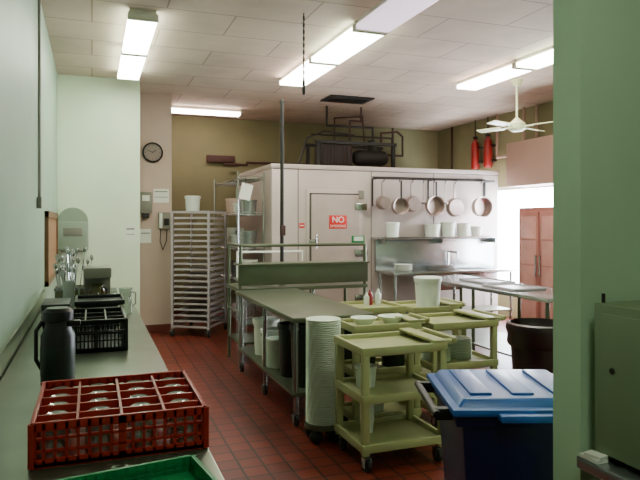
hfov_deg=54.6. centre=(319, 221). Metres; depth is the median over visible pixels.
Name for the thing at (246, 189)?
tag
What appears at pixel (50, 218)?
bulletin board
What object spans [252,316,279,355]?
bucket
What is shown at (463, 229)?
food container
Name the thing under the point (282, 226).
utility pole
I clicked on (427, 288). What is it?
bucket
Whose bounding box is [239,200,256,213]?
stock pot
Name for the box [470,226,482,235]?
food container
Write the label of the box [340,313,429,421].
utility cart
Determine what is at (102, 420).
glass rack
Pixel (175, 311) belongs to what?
baseboard
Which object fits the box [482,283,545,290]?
sheet pan
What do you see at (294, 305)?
prep table
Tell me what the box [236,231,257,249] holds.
stock pot
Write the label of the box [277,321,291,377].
tub
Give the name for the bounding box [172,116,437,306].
wall
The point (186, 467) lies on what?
dish rack
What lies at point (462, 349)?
plate stack
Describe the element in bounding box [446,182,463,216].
saucepan
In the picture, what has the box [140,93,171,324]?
wall
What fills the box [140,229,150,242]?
posted notice
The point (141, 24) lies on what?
ceiling light
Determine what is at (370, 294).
condiment bottle
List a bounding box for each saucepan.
[375,181,390,209]
[391,181,408,214]
[405,181,419,211]
[425,181,444,215]
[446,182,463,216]
[471,183,491,216]
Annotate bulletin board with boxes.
[44,211,57,286]
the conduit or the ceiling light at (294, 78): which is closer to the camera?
the conduit
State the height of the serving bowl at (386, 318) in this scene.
0.060 m
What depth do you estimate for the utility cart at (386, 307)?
5.67 m
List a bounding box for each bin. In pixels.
[414,369,552,479]
[505,318,552,373]
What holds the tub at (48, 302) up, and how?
on the countertop at (20, 386)
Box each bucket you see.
[184,196,200,210]
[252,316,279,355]
[260,327,278,359]
[266,336,279,368]
[413,276,441,306]
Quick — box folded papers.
[579,450,607,464]
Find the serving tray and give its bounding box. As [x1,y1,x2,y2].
[74,294,124,325]
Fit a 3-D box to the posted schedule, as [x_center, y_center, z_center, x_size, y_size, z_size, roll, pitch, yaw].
[-2.299,-0.380,8.972,0.220,0.200,0.006,0,0,-20]
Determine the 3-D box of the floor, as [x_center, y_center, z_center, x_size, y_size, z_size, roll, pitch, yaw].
[1.338,1.650,5.341,7.400,0.100,13.300,0,0,-20]
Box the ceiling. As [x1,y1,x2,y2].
[41,0,552,130]
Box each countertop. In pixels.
[0,301,223,479]
[577,452,639,479]
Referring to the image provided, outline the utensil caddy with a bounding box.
[53,246,92,308]
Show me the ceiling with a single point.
(227, 54)
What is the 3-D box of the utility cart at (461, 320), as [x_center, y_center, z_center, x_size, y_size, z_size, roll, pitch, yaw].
[1.105,1.177,5.095,0.694,0.845,0.502,0,0,-20]
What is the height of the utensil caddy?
0.505 m
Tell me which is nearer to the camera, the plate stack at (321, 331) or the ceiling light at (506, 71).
the plate stack at (321, 331)
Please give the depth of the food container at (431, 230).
9.18 m
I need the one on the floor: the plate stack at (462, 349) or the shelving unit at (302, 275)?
the shelving unit at (302, 275)
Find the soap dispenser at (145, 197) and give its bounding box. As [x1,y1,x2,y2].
[140,192,151,217]
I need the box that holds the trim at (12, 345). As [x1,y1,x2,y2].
[0,290,44,380]
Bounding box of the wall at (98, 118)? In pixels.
[57,74,139,314]
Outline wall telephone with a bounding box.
[158,212,169,249]
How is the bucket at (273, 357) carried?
on the prep table at (294, 305)
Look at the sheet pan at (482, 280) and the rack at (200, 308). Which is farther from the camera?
the rack at (200, 308)
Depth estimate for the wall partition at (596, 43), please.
2.15 m
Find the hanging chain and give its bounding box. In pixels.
[302,13,304,94]
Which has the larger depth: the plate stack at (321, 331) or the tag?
the tag
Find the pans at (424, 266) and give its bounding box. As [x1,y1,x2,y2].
[420,264,453,269]
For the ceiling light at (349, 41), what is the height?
0.099 m
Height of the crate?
0.176 m
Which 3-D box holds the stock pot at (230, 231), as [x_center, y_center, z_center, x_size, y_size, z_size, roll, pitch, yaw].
[-1.328,0.238,9.634,0.291,0.300,0.291,0,0,-20]
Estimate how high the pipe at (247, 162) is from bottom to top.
0.832 m
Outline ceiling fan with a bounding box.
[476,79,552,132]
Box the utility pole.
[280,100,285,284]
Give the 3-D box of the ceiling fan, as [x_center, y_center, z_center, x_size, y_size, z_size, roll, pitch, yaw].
[2.567,-1.515,8.083,1.147,0.670,1.147,0,0,-20]
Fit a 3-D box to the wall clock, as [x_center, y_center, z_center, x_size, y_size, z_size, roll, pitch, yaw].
[-2.406,-1.000,8.914,0.290,0.290,0.046,0,0,-20]
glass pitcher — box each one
[62,280,79,308]
[119,287,135,314]
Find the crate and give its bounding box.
[72,307,127,353]
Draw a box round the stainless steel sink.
[371,236,516,319]
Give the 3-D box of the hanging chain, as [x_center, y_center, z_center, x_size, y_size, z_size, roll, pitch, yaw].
[-0.144,-1.488,5.488,0.028,0.726,0.028,0,0,-20]
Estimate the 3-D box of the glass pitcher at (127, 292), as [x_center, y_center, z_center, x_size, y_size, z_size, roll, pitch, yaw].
[-1.462,0.598,4.680,0.111,0.200,0.099,0,0,18]
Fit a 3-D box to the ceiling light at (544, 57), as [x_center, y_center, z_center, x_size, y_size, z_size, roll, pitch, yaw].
[2.561,-1.800,6.536,0.310,0.099,1.185,0,0,-20]
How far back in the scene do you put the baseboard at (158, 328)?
8.95 m
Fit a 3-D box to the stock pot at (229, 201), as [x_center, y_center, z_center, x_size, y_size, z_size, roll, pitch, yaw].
[-1.328,-0.237,9.634,0.291,0.250,0.291,0,0,-20]
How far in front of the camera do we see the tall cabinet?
8.44 m
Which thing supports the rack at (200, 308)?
on the floor
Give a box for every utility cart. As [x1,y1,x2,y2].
[334,327,456,472]
[340,300,405,356]
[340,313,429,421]
[391,297,465,377]
[405,309,505,427]
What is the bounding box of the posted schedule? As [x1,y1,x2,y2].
[153,189,168,202]
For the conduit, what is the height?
1.735 m
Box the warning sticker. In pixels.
[299,223,304,227]
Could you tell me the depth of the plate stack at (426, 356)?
4.97 m
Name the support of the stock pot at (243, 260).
on the wire shelving at (237, 182)
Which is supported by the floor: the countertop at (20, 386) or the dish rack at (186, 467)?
the countertop at (20, 386)
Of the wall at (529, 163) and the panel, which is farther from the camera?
the panel
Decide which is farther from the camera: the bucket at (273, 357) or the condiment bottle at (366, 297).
the condiment bottle at (366, 297)
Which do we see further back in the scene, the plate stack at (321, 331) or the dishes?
the dishes
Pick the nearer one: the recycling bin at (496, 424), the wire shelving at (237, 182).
the recycling bin at (496, 424)
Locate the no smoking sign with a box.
[329,215,346,228]
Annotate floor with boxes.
[149,311,515,479]
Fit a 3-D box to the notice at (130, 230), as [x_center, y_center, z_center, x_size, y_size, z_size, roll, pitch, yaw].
[-2.461,0.140,8.049,0.140,0.200,0.006,0,0,-20]
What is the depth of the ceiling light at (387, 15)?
5.27 m
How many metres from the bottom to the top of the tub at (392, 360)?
0.240 m
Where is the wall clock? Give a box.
[142,142,162,161]
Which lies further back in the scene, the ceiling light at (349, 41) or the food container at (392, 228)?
the food container at (392, 228)
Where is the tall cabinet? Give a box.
[519,207,552,318]
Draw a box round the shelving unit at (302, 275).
[226,243,369,362]
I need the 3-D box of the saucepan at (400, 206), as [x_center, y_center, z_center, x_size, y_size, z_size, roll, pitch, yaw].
[1.157,-0.352,9.020,0.252,0.496,0.128,0,0,-20]
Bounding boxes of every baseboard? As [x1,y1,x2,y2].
[145,324,170,332]
[174,305,235,313]
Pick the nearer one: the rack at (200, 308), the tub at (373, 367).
the tub at (373, 367)
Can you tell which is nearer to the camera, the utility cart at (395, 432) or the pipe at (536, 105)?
the utility cart at (395, 432)
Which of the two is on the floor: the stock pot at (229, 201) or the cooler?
the cooler
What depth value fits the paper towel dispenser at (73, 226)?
7.62 m
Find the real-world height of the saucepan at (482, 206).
0.528 m
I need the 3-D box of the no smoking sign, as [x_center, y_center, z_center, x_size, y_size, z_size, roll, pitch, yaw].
[0.259,0.000,8.853,0.270,0.190,0.009,0,0,-20]
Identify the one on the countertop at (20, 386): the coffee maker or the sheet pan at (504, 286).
the coffee maker
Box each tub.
[41,298,70,328]
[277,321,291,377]
[289,322,305,387]
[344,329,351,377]
[355,363,376,387]
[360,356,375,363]
[382,354,404,366]
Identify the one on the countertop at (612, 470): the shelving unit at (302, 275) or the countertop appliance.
the countertop appliance
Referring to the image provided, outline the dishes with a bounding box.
[394,264,411,270]
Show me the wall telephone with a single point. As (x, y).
(163, 217)
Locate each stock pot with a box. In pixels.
[225,198,243,214]
[227,228,243,246]
[231,234,236,247]
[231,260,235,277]
[233,203,239,213]
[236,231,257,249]
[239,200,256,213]
[242,259,257,262]
[243,298,255,315]
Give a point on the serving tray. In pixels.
(99, 300)
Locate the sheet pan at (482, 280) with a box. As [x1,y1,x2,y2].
[459,277,515,283]
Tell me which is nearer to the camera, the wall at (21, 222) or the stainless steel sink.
the wall at (21, 222)
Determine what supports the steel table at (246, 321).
on the floor
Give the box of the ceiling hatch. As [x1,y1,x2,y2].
[320,94,374,103]
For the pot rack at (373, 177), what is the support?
attached to the cooler
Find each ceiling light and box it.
[117,48,146,80]
[122,8,158,55]
[172,105,241,116]
[279,55,337,86]
[310,21,385,64]
[355,0,437,33]
[456,60,534,90]
[515,45,552,69]
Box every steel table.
[233,250,313,345]
[413,275,552,356]
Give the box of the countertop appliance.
[595,293,639,469]
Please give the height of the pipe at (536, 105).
1.640 m
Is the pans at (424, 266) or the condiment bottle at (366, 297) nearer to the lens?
the condiment bottle at (366, 297)
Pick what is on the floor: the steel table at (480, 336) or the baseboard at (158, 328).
the steel table at (480, 336)
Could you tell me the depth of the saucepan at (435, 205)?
9.25 m
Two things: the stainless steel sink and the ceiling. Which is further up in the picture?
the ceiling
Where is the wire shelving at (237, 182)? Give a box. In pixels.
[214,171,264,317]
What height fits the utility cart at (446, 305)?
0.825 m
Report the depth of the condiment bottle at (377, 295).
5.94 m
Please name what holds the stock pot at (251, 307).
on the wire shelving at (237, 182)
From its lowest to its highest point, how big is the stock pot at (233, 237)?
0.200 m
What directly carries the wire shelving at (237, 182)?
on the floor
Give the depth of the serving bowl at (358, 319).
4.69 m
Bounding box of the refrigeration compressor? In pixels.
[275,106,403,167]
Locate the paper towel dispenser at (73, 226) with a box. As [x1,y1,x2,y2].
[58,208,88,257]
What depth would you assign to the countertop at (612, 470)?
1.97 m
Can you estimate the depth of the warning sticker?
8.74 m
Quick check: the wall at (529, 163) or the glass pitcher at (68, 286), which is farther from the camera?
the wall at (529, 163)
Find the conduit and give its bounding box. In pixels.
[37,0,41,208]
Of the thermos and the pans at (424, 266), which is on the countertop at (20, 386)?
the thermos
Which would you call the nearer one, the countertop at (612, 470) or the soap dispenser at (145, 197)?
the countertop at (612, 470)
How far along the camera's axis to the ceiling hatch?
9.23 m
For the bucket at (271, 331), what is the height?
0.300 m
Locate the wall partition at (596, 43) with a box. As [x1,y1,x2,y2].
[553,0,639,479]
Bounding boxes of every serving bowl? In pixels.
[351,315,376,324]
[378,314,403,323]
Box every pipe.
[224,128,393,166]
[451,104,537,169]
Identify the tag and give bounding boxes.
[239,177,252,200]
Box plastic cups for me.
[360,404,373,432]
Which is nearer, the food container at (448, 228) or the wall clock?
the wall clock
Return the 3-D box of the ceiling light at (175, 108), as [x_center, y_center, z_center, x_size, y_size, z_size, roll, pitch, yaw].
[-1.873,-1.800,10.073,1.185,0.099,0.210,0,0,-20]
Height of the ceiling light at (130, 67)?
0.099 m
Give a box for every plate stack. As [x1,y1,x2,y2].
[304,316,340,443]
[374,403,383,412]
[421,345,450,361]
[448,335,471,358]
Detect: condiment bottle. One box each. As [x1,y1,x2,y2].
[364,292,368,305]
[368,289,372,304]
[375,288,380,304]
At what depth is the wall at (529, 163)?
9.36 m
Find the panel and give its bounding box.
[206,155,234,162]
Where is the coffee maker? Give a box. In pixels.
[83,266,111,294]
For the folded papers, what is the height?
0.022 m
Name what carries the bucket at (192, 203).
on the rack at (200, 308)
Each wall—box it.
[0,0,56,348]
[57,74,139,314]
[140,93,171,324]
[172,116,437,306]
[438,101,552,318]
[506,135,552,186]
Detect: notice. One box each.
[125,225,135,240]
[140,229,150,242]
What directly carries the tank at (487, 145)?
attached to the wall at (463, 135)
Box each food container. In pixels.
[385,222,399,236]
[424,224,440,236]
[441,222,455,236]
[457,223,470,235]
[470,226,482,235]
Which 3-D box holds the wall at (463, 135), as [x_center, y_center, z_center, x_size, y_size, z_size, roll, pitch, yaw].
[4.687,-0.125,6.519,0.100,3.450,13.000,0,0,-20]
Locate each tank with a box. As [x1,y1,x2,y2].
[471,120,482,168]
[483,117,496,167]
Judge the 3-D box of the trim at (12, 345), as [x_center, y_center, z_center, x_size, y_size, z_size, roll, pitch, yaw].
[-1.563,0.670,3.101,0.016,0.140,5.100,0,0,-20]
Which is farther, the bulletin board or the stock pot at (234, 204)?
the stock pot at (234, 204)
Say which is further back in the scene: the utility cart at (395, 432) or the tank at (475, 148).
the tank at (475, 148)
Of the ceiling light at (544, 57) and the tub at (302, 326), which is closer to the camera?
the tub at (302, 326)
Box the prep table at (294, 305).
[235,288,374,426]
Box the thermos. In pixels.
[34,306,80,389]
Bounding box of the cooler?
[239,163,498,317]
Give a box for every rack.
[27,370,208,469]
[56,454,217,479]
[170,211,227,337]
[372,176,494,205]
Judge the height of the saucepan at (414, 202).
0.456 m

